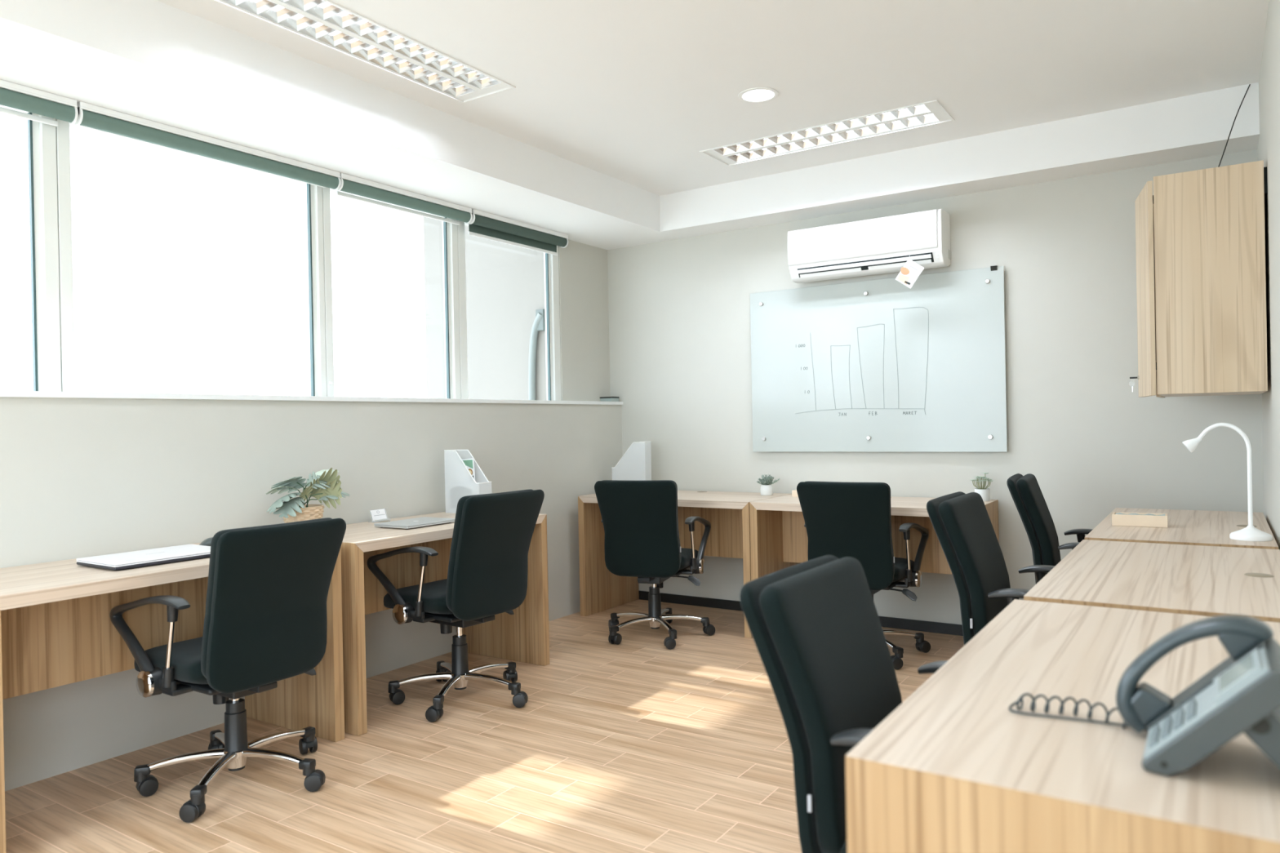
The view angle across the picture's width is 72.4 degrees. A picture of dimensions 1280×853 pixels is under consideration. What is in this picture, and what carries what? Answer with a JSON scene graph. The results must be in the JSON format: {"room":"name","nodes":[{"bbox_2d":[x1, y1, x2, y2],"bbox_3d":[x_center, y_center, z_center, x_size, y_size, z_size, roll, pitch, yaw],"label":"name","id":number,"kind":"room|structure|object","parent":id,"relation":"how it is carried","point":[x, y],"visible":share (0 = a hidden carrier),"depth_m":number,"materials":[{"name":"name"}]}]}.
{"room":"open-plan office","nodes":[
{"label":"open-plan office","id":0,"kind":"room"},
{"bbox_2d":[0,239,622,791],"bbox_3d":[-1.930,0.019,3.421,0.168,2.400,6.300,-1,0,33],"label":"wall","id":1,"kind":"structure","parent":0,"point":[80,477],"depth_m":3.65,"materials":[{"name":"beige paint"}]},
{"bbox_2d":[0,104,61,391],"bbox_3d":[-2.656,-0.613,2.428,0.065,1.100,1.857,-1,0,33],"label":"window","id":2,"kind":"structure","parent":1,"relation":"in","point":[42,137],"depth_m":3.15,"materials":[{"name":"white metal"}]},
{"bbox_2d":[0,79,78,126],"bbox_3d":[-2.548,-1.119,2.425,0.068,0.094,1.788,-1,0,33],"label":"roller blind","id":3,"kind":"object","parent":2,"relation":"attached to","point":[15,95],"visible":1,"depth_m":3.06,"materials":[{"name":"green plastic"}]},
{"bbox_2d":[55,119,326,396],"bbox_3d":[-1.830,-0.634,3.678,0.065,1.100,1.134,-1,0,33],"label":"window","id":4,"kind":"structure","parent":1,"relation":"in","point":[314,214],"depth_m":3.50,"materials":[{"name":"white metal"}]},
{"bbox_2d":[74,101,341,190],"bbox_3d":[-1.740,-1.145,3.648,0.068,0.080,1.123,-1,0,33],"label":"roller blind","id":5,"kind":"object","parent":4,"relation":"attached to","point":[90,116],"visible":0.91,"depth_m":3.54,"materials":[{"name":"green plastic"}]},
{"bbox_2d":[0,390,622,404],"bbox_3d":[-1.940,-0.115,3.425,0.216,0.022,6.300,-1,0,33],"label":"window sill","id":6,"kind":"structure","parent":1,"relation":"attached to","point":[3,393],"depth_m":3.73,"materials":[{"name":"white stone"}]},
{"bbox_2d":[600,396,619,401],"bbox_3d":[-0.208,-0.185,5.957,0.103,0.033,0.090,-1,0,33],"label":"sensor box","id":7,"kind":"object","parent":6,"relation":"on","point":[602,398],"visible":0.89,"depth_m":5.92,"materials":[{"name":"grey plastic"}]},
{"bbox_2d":[0,0,679,249],"bbox_3d":[-1.749,-1.384,3.279,0.670,0.400,6.300,-1,0,33],"label":"ceiling beam","id":8,"kind":"structure","parent":1,"relation":"attached to","point":[154,60],"depth_m":3.43,"materials":[{"name":"white paint"}]},
{"bbox_2d":[322,186,461,399],"bbox_3d":[-1.269,-0.647,4.516,0.078,1.100,0.876,-1,0,33],"label":"window","id":9,"kind":"structure","parent":1,"relation":"in","point":[450,239],"depth_m":4.82,"materials":[{"name":"white metal"}]},
{"bbox_2d":[336,173,472,225],"bbox_3d":[-1.190,-1.153,4.481,0.068,0.092,0.859,-1,0,33],"label":"roller blind","id":10,"kind":"object","parent":9,"relation":"attached to","point":[349,184],"visible":0.87,"depth_m":4.43,"materials":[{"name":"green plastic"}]},
{"bbox_2d":[457,220,561,400],"bbox_3d":[-0.786,-0.659,5.259,0.065,1.100,0.891,-1,0,33],"label":"window","id":11,"kind":"structure","parent":1,"relation":"in","point":[552,313],"depth_m":5.55,"materials":[{"name":"white metal"}]},
{"bbox_2d":[467,208,568,255],"bbox_3d":[-0.713,-1.144,5.204,0.068,0.132,0.840,-1,0,33],"label":"roller blind","id":12,"kind":"object","parent":11,"relation":"attached to","point":[482,224],"visible":0.88,"depth_m":5.16,"materials":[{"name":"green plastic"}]},
{"bbox_2d":[4,599,964,852],"bbox_3d":[-0.465,1.243,2.473,4.085,0.100,6.500,-1,0,33],"label":"floor","id":13,"kind":"structure","parent":0,"point":[637,744],"depth_m":3.01,"materials":[{"name":"brown wood"}]},
{"bbox_2d":[0,542,344,852],"bbox_3d":[-1.711,0.839,3.037,0.590,0.752,1.169,-1,0,33],"label":"desk","id":14,"kind":"object","parent":13,"relation":"on","point":[57,629],"visible":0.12,"depth_m":2.91,"materials":[{"name":"brown wood"}]},
{"bbox_2d":[76,544,210,570],"bbox_3d":[-1.685,0.453,3.038,0.260,0.025,0.392,-1,0,33],"label":"laptop","id":15,"kind":"object","parent":14,"relation":"on","point":[115,562],"visible":0.82,"depth_m":2.96,"materials":[{"name":"silver"}]},
{"bbox_2d":[199,537,213,546],"bbox_3d":[-1.639,0.445,3.362,0.110,0.037,0.062,-1,0,-37],"label":"computer mouse","id":16,"kind":"object","parent":14,"relation":"on","point":[206,542],"visible":0.21,"depth_m":3.33,"materials":[{"name":"grey plastic"}]},
{"bbox_2d":[109,517,346,822],"bbox_3d":[-1.358,0.762,2.988,0.665,0.892,0.608,-1,0,33],"label":"office chair","id":17,"kind":"object","parent":13,"relation":"on","point":[265,620],"visible":1,"depth_m":2.81,"materials":[{"name":"black fabric"}]},
{"bbox_2d":[135,774,158,789],"bbox_3d":[-1.626,1.171,2.884,0.063,0.051,0.030,-1,0,-41],"label":"hood","id":18,"kind":"object","parent":17,"relation":"attached to","point":[144,781],"depth_m":2.86,"materials":[{"name":"black plastic"}]},
{"bbox_2d":[182,799,204,813],"bbox_3d":[-1.377,1.166,2.689,0.063,0.051,0.030,-1,0,7],"label":"hood","id":19,"kind":"object","parent":17,"relation":"attached to","point":[193,806],"depth_m":2.67,"materials":[{"name":"black plastic"}]},
{"bbox_2d":[210,744,219,749],"bbox_3d":[-1.550,1.168,3.214,0.030,0.051,0.063,-1,0,1],"label":"hood","id":20,"kind":"object","parent":17,"relation":"attached to","point":[212,746],"depth_m":3.19,"materials":[{"name":"black plastic"}]},
{"bbox_2d":[200,517,332,678],"bbox_3d":[-1.201,0.566,2.850,0.166,0.505,0.436,-1,0,33],"label":"backrest","id":21,"kind":"object","parent":17,"relation":"on","point":[266,616],"depth_m":2.79,"materials":[{"name":"black fabric"}]},
{"bbox_2d":[305,740,314,748],"bbox_3d":[-1.225,1.162,3.225,0.030,0.051,0.063,-1,0,-37],"label":"hood","id":22,"kind":"object","parent":17,"relation":"attached to","point":[308,744],"depth_m":3.20,"materials":[{"name":"black plastic"}]},
{"bbox_2d":[304,769,325,785],"bbox_3d":[-1.078,1.160,2.898,0.063,0.051,0.030,-1,0,-5],"label":"hood","id":23,"kind":"object","parent":17,"relation":"attached to","point":[313,777],"depth_m":2.88,"materials":[{"name":"black plastic"}]},
{"bbox_2d":[340,511,549,736],"bbox_3d":[-1.027,0.823,4.040,0.595,0.752,1.165,-1,0,33],"label":"desk","id":24,"kind":"object","parent":13,"relation":"on","point":[522,636],"visible":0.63,"depth_m":3.98,"materials":[{"name":"brown wood"}]},
{"bbox_2d":[266,467,350,523],"bbox_3d":[-1.419,0.317,3.729,0.210,0.279,0.385,-1,0,33],"label":"potted plant","id":25,"kind":"object","parent":24,"relation":"on","point":[326,488],"visible":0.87,"depth_m":3.69,"materials":[{"name":"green plant"}]},
{"bbox_2d":[283,504,324,523],"bbox_3d":[-1.435,0.398,3.727,0.174,0.118,0.174,-1,0,33],"label":"basket","id":26,"kind":"object","parent":25,"relation":"on","point":[309,512],"depth_m":3.66,"materials":[{"name":"wicker"}]},
{"bbox_2d":[370,508,386,520],"bbox_3d":[-1.244,0.424,4.172,0.046,0.058,0.100,-1,0,29],"label":"card stand","id":27,"kind":"object","parent":24,"relation":"on","point":[378,514],"visible":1,"depth_m":4.17,"materials":[{"name":"white paper"}]},
{"bbox_2d":[373,516,454,528],"bbox_3d":[-1.020,0.440,3.982,0.213,0.018,0.305,-1,0,32],"label":"laptop","id":28,"kind":"object","parent":24,"relation":"on","point":[424,521],"visible":0.93,"depth_m":3.93,"materials":[{"name":"silver metal"}]},
{"bbox_2d":[444,449,491,513],"bbox_3d":[-0.884,0.282,4.496,0.246,0.325,0.096,-1,0,33],"label":"magazine file","id":29,"kind":"object","parent":24,"relation":"on","point":[488,482],"visible":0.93,"depth_m":4.49,"materials":[{"name":"white plastic"}]},
{"bbox_2d":[447,483,475,512],"bbox_3d":[-0.915,0.367,4.478,0.195,0.150,0.007,-1,0,33],"label":"brochure","id":30,"kind":"object","parent":29,"relation":"in","point":[455,491],"visible":0.68,"depth_m":4.49,"materials":[{"name":"white paper"}]},
{"bbox_2d":[449,485,472,508],"bbox_3d":[-0.914,0.362,4.474,0.160,0.120,0.001,-1,0,33],"label":"print","id":31,"kind":"object","parent":30,"relation":"attached to","point":[456,492],"depth_m":4.49,"materials":[{"name":"grey"}]},
{"bbox_2d":[453,458,476,494],"bbox_3d":[-0.904,0.303,4.523,0.158,0.277,0.007,-1,0,33],"label":"brochure","id":32,"kind":"object","parent":29,"relation":"in","point":[462,475],"visible":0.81,"depth_m":4.52,"materials":[{"name":"white paper"}]},
{"bbox_2d":[455,459,473,468],"bbox_3d":[-0.913,0.194,4.524,0.133,0.047,0.001,-1,0,33],"label":"print","id":33,"kind":"object","parent":32,"relation":"attached to","point":[468,463],"depth_m":4.52,"materials":[{"name":"green"}]},
{"bbox_2d":[367,488,544,722],"bbox_3d":[-0.770,0.737,3.839,0.652,0.914,0.633,-1,0,36],"label":"office chair","id":34,"kind":"object","parent":13,"relation":"on","point":[487,573],"visible":1,"depth_m":3.67,"materials":[{"name":"black fabric"}]},
{"bbox_2d":[389,688,404,698],"bbox_3d":[-1.053,1.157,3.787,0.063,0.051,0.030,-1,0,-32],"label":"hood","id":35,"kind":"object","parent":34,"relation":"attached to","point":[394,693],"depth_m":3.76,"materials":[{"name":"black plastic"}]},
{"bbox_2d":[428,705,442,715],"bbox_3d":[-0.837,1.153,3.556,0.063,0.051,0.030,-1,0,16],"label":"hood","id":36,"kind":"object","parent":34,"relation":"attached to","point":[433,709],"depth_m":3.53,"materials":[{"name":"black plastic"}]},
{"bbox_2d":[445,488,533,611],"bbox_3d":[-0.624,0.530,3.703,0.166,0.505,0.436,-1,0,36],"label":"backrest","id":37,"kind":"object","parent":34,"relation":"on","point":[488,564],"depth_m":3.63,"materials":[{"name":"black fabric"}]},
{"bbox_2d":[508,672,515,678],"bbox_3d":[-0.603,1.147,4.062,0.030,0.051,0.063,-1,0,-28],"label":"hood","id":38,"kind":"object","parent":34,"relation":"attached to","point":[511,675],"depth_m":4.03,"materials":[{"name":"black plastic"}]},
{"bbox_2d":[512,691,528,702],"bbox_3d":[-0.510,1.146,3.715,0.063,0.051,0.030,-1,0,4],"label":"hood","id":39,"kind":"object","parent":34,"relation":"attached to","point":[518,696],"depth_m":3.69,"materials":[{"name":"black plastic"}]},
{"bbox_2d":[594,480,715,649],"bbox_3d":[0.073,0.728,4.885,0.657,0.892,0.676,-1,0,18],"label":"office chair","id":40,"kind":"object","parent":13,"relation":"on","point":[640,518],"visible":1,"depth_m":4.66,"materials":[{"name":"black fabric"}]},
{"bbox_2d":[609,632,617,639],"bbox_3d":[-0.135,1.136,4.736,0.030,0.051,0.063,-1,0,33],"label":"hood","id":41,"kind":"object","parent":40,"relation":"attached to","point":[613,636],"depth_m":4.71,"materials":[{"name":"black plastic"}]},
{"bbox_2d":[602,480,680,558],"bbox_3d":[0.003,0.537,4.681,0.436,0.505,0.166,-1,0,18],"label":"cushion","id":42,"kind":"object","parent":40,"relation":"on","point":[642,524],"depth_m":4.63,"materials":[{"name":"black fabric"}]},
{"bbox_2d":[663,636,675,645],"bbox_3d":[0.158,1.130,4.617,0.063,0.051,0.030,-1,0,-9],"label":"hood","id":43,"kind":"object","parent":40,"relation":"attached to","point":[669,641],"depth_m":4.59,"materials":[{"name":"black plastic"}]},
{"bbox_2d":[577,490,791,638],"bbox_3d":[0.278,0.793,5.373,1.180,0.752,0.600,-1,0,33],"label":"desk","id":44,"kind":"object","parent":13,"relation":"on","point":[728,514],"visible":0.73,"depth_m":5.42,"materials":[{"name":"brown wood"}]},
{"bbox_2d":[612,441,650,468],"bbox_3d":[-0.055,0.262,5.697,0.246,0.325,0.096,-1,0,25],"label":"magazine file","id":45,"kind":"object","parent":44,"relation":"on","point":[633,442],"visible":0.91,"depth_m":5.69,"materials":[{"name":"white plastic"}]},
{"bbox_2d":[755,474,779,495],"bbox_3d":[0.764,0.346,5.217,0.137,0.127,0.109,-1,0,5],"label":"potted plant","id":46,"kind":"object","parent":44,"relation":"on","point":[766,489],"visible":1,"depth_m":5.19,"materials":[{"name":"green plant"}]},
{"bbox_2d":[739,555,948,852],"bbox_3d":[0.585,0.727,1.613,0.669,0.891,0.613,-1,0,34],"label":"office chair","id":47,"kind":"object","parent":13,"relation":"on","point":[815,625],"visible":0.5,"depth_m":1.58,"materials":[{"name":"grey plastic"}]},
{"bbox_2d":[759,556,902,852],"bbox_3d":[0.393,0.538,1.720,0.166,0.505,0.436,-1,0,34],"label":"cushion","id":48,"kind":"object","parent":47,"relation":"on","point":[824,654],"depth_m":1.58,"materials":[{"name":"black fabric"}]},
{"bbox_2d":[796,480,930,670],"bbox_3d":[1.099,0.709,4.437,0.640,0.892,0.662,-1,0,31],"label":"office chair","id":49,"kind":"object","parent":13,"relation":"on","point":[842,520],"visible":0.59,"depth_m":4.20,"materials":[{"name":"black fabric"}]},
{"bbox_2d":[807,480,894,573],"bbox_3d":[1.013,0.518,4.249,0.436,0.505,0.166,-1,0,31],"label":"cushion","id":50,"kind":"object","parent":49,"relation":"on","point":[858,526],"depth_m":4.18,"materials":[{"name":"black fabric"}]},
{"bbox_2d":[916,640,927,647],"bbox_3d":[1.442,1.105,4.452,0.063,0.051,0.030,-1,0,-22],"label":"hood","id":51,"kind":"object","parent":49,"relation":"attached to","point":[920,643],"depth_m":4.43,"materials":[{"name":"black plastic"}]},
{"bbox_2d":[749,493,999,638],"bbox_3d":[1.261,0.775,4.724,1.169,0.752,0.600,-1,0,33],"label":"desk","id":52,"kind":"object","parent":13,"relation":"on","point":[779,539],"visible":0.26,"depth_m":4.78,"materials":[{"name":"brown wood"}]},
{"bbox_2d":[791,489,798,497],"bbox_3d":[0.971,0.389,5.064,0.160,0.037,0.080,-1,0,33],"label":"wooden tray","id":53,"kind":"object","parent":52,"relation":"on","point":[794,494],"visible":0.28,"depth_m":5.07,"materials":[{"name":"brown wood"}]},
{"bbox_2d":[970,472,994,501],"bbox_3d":[1.793,0.317,4.592,0.126,0.148,0.120,-1,0,33],"label":"potted plant","id":54,"kind":"object","parent":52,"relation":"on","point":[984,492],"visible":0.97,"depth_m":4.57,"materials":[{"name":"green plant"}]},
{"bbox_2d":[926,491,1055,645],"bbox_3d":[1.290,0.692,2.785,0.637,0.928,0.600,-1,0,33],"label":"office chair","id":55,"kind":"object","parent":13,"relation":"on","point":[961,522],"visible":0.3,"depth_m":2.73,"materials":[{"name":"black fabric"}]},
{"bbox_2d":[937,492,1010,636],"bbox_3d":[1.112,0.484,2.881,0.166,0.505,0.436,-1,0,33],"label":"cushion","id":56,"kind":"object","parent":55,"relation":"on","point":[967,539],"depth_m":2.73,"materials":[{"name":"black fabric"}]},
{"bbox_2d":[1006,473,1093,584],"bbox_3d":[1.909,0.677,3.698,0.630,0.928,0.585,-1,0,28],"label":"office chair","id":57,"kind":"object","parent":13,"relation":"on","point":[1027,495],"visible":0.22,"depth_m":3.63,"materials":[{"name":"black fabric"}]},
{"bbox_2d":[1016,473,1061,574],"bbox_3d":[1.737,0.469,3.800,0.166,0.505,0.436,-1,0,28],"label":"cushion","id":58,"kind":"object","parent":57,"relation":"on","point":[1033,509],"depth_m":3.63,"materials":[{"name":"black fabric"}]},
{"bbox_2d":[845,599,1279,852],"bbox_3d":[0.832,0.793,1.472,0.570,0.752,1.150,-1,0,33],"label":"desk","id":59,"kind":"object","parent":13,"relation":"on","point":[952,769],"visible":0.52,"depth_m":1.13,"materials":[{"name":"brown wood"}]},
{"bbox_2d":[1008,614,1279,776],"bbox_3d":[0.672,0.336,1.151,0.377,0.174,0.198,-1,0,33],"label":"telephone","id":60,"kind":"object","parent":59,"relation":"on","point":[1241,694],"visible":1,"depth_m":1.09,"materials":[{"name":"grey plastic"}]},
{"bbox_2d":[1250,718,1271,734],"bbox_3d":[0.725,0.349,1.021,0.020,0.020,0.003,-1,0,33],"label":"socket","id":61,"kind":"object","parent":60,"relation":"attached to","point":[1264,726],"depth_m":1.02,"materials":[{"name":"black plastic"}]},
{"bbox_2d":[1023,539,1279,622],"bbox_3d":[1.496,0.777,2.465,0.562,0.752,1.140,-1,0,33],"label":"desk","id":62,"kind":"object","parent":13,"relation":"on","point":[1212,581],"visible":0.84,"depth_m":2.31,"materials":[{"name":"brown wood"}]},
{"bbox_2d":[1084,507,1278,549],"bbox_3d":[2.169,0.760,3.485,0.566,0.752,1.172,-1,0,33],"label":"desk","id":63,"kind":"object","parent":13,"relation":"on","point":[1188,527],"visible":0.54,"depth_m":3.30,"materials":[{"name":"brown wood"}]},
{"bbox_2d":[1111,511,1168,528],"bbox_3d":[1.975,0.368,3.453,0.189,0.045,0.100,-1,0,31],"label":"wooden tray","id":64,"kind":"object","parent":63,"relation":"on","point":[1118,518],"visible":1,"depth_m":3.42,"materials":[{"name":"brown wood"}]},
{"bbox_2d":[1182,422,1272,541],"bbox_3d":[2.051,0.188,3.057,0.258,0.404,0.122,-1,0,33],"label":"desk lamp","id":65,"kind":"object","parent":63,"relation":"on","point":[1250,533],"visible":1,"depth_m":3.02,"materials":[{"name":"white metal"}]},
{"bbox_2d":[156,0,1268,195],"bbox_3d":[-0.255,-1.443,2.137,3.083,0.012,6.042,-1,0,33],"label":"ceiling","id":66,"kind":"structure","parent":0,"point":[632,92],"depth_m":3.51,"materials":[{"name":"white paint"}]},
{"bbox_2d":[211,0,515,103],"bbox_3d":[-0.991,-1.477,3.264,0.305,0.114,1.228,-1,0,33],"label":"ceiling light","id":67,"kind":"object","parent":66,"relation":"attached to","point":[330,24],"visible":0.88,"depth_m":3.29,"materials":[{"name":"white plastic"}]},
{"bbox_2d":[737,87,778,102],"bbox_3d":[0.519,-1.457,3.838,0.176,0.012,0.176,-1,0,33],"label":"recessed light","id":68,"kind":"object","parent":66,"relation":"in","point":[755,95],"visible":1,"depth_m":3.83,"materials":[{"name":"white plastic"}]},
{"bbox_2d":[742,89,773,100],"bbox_3d":[0.519,-1.458,3.838,0.138,0.007,0.138,-1,0,33],"label":"diffuser","id":69,"kind":"object","parent":68,"relation":"attached to","point":[747,95],"depth_m":3.83,"materials":[{"name":"white plastic"}]},
{"bbox_2d":[699,99,954,166],"bbox_3d":[0.913,-1.519,4.413,1.228,0.114,0.322,-1,0,33],"label":"ceiling light","id":70,"kind":"object","parent":66,"relation":"attached to","point":[929,113],"visible":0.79,"depth_m":4.42,"materials":[{"name":"white plastic"}]},
{"bbox_2d":[1217,84,1250,166],"bbox_3d":[2.498,-1.254,3.704,0.423,0.479,0.032,-1,0,-38],"label":"cable","id":71,"kind":"object","parent":66,"relation":"hanging from","point":[1249,84],"visible":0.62,"depth_m":3.76,"materials":[{"name":"black plastic"}]},
{"bbox_2d":[607,149,1263,624],"bbox_3d":[1.275,-0.250,5.147,4.085,2.800,0.120,-1,0,33],"label":"wall","id":72,"kind":"structure","parent":0,"point":[680,331],"depth_m":4.63,"materials":[{"name":"beige paint"}]},
{"bbox_2d":[639,591,963,635],"bbox_3d":[1.391,1.119,5.013,3.585,0.058,0.012,-1,0,33],"label":"baseboard","id":73,"kind":"structure","parent":72,"relation":"attached to","point":[887,622],"depth_m":5.01,"materials":[{"name":"black"}]},
{"bbox_2d":[787,208,951,283],"bbox_3d":[1.279,-1.008,4.937,0.875,0.296,0.204,-1,0,33],"label":"air conditioner","id":74,"kind":"object","parent":72,"relation":"attached to","point":[882,245],"visible":1,"depth_m":4.84,"materials":[{"name":"white plastic"}]},
{"bbox_2d":[797,252,933,277],"bbox_3d":[1.246,-0.900,4.883,0.771,0.050,0.034,-1,0,33],"label":"outlet","id":75,"kind":"object","parent":74,"relation":"attached to","point":[887,261],"depth_m":4.88,"materials":[{"name":"black"}]},
{"bbox_2d":[895,257,924,288],"bbox_3d":[1.451,-0.831,4.699,0.157,0.182,0.019,-1,0,33],"label":"paper tag","id":76,"kind":"object","parent":74,"relation":"hanging from","point":[908,275],"visible":1,"depth_m":4.69,"materials":[{"name":"white paper"}]},
{"bbox_2d":[897,274,909,284],"bbox_3d":[1.421,-0.799,4.710,0.064,0.041,0.003,40,21,26],"label":"print","id":77,"kind":"object","parent":76,"relation":"attached to","point":[903,278],"depth_m":4.71},
{"bbox_2d":[900,266,909,275],"bbox_3d":[1.426,-0.836,4.705,0.052,0.037,0.003,40,21,26],"label":"print","id":78,"kind":"object","parent":76,"relation":"on","point":[904,270],"depth_m":4.70,"materials":[{"name":"orange paper"}]},
{"bbox_2d":[750,266,1007,452],"bbox_3d":[1.314,-0.345,5.023,1.481,0.982,0.042,-1,0,33],"label":"board","id":79,"kind":"object","parent":72,"relation":"attached to","point":[886,365],"visible":1,"depth_m":4.97,"materials":[{"name":"grey glass"}]},
{"bbox_2d":[990,261,997,271],"bbox_3d":[1.878,-0.851,4.635,0.032,0.049,0.032,-1,0,33],"label":"binder clip","id":80,"kind":"object","parent":79,"relation":"attached to","point":[993,268],"visible":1,"depth_m":4.63,"materials":[{"name":"black metal"}]},
{"bbox_2d":[659,82,1259,238],"bbox_3d":[1.481,-1.453,4.765,3.083,0.400,0.258,-1,0,33],"label":"ceiling beam","id":81,"kind":"structure","parent":72,"relation":"attached to","point":[1196,126],"depth_m":4.46,"materials":[{"name":"white paint"}]},
{"bbox_2d":[1257,0,1279,550],"bbox_3d":[1.176,-0.237,1.365,0.120,2.800,6.300,-1,0,33],"label":"wall","id":82,"kind":"structure","parent":0,"point":[1268,144],"depth_m":3.16,"materials":[{"name":"beige paint"}]},
{"bbox_2d":[1134,160,1267,397],"bbox_3d":[2.379,-0.571,3.723,0.463,0.878,0.711,-1,0,33],"label":"upper cabinet","id":83,"kind":"object","parent":82,"relation":"attached to","point":[1200,236],"visible":1,"depth_m":3.42,"materials":[{"name":"brown wood"}]},
{"label":"outside","id":84,"kind":"structure","parent":0,"visible":0},
{"bbox_2d":[422,216,546,399],"bbox_3d":[-0.968,-0.409,6.524,1.631,5.200,0.150,-1,0,33],"label":"window","id":85,"kind":"structure","parent":84,"point":[505,282],"depth_m":6.52,"materials":[{"name":"glass"}]},
{"bbox_2d":[528,309,545,399],"bbox_3d":[-0.732,-0.173,6.247,0.155,1.320,0.053,-1,0,33],"label":"conduit","id":86,"kind":"object","parent":85,"relation":"attached to","point":[539,324],"visible":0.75,"depth_m":6.24,"materials":[{"name":"grey plastic"}]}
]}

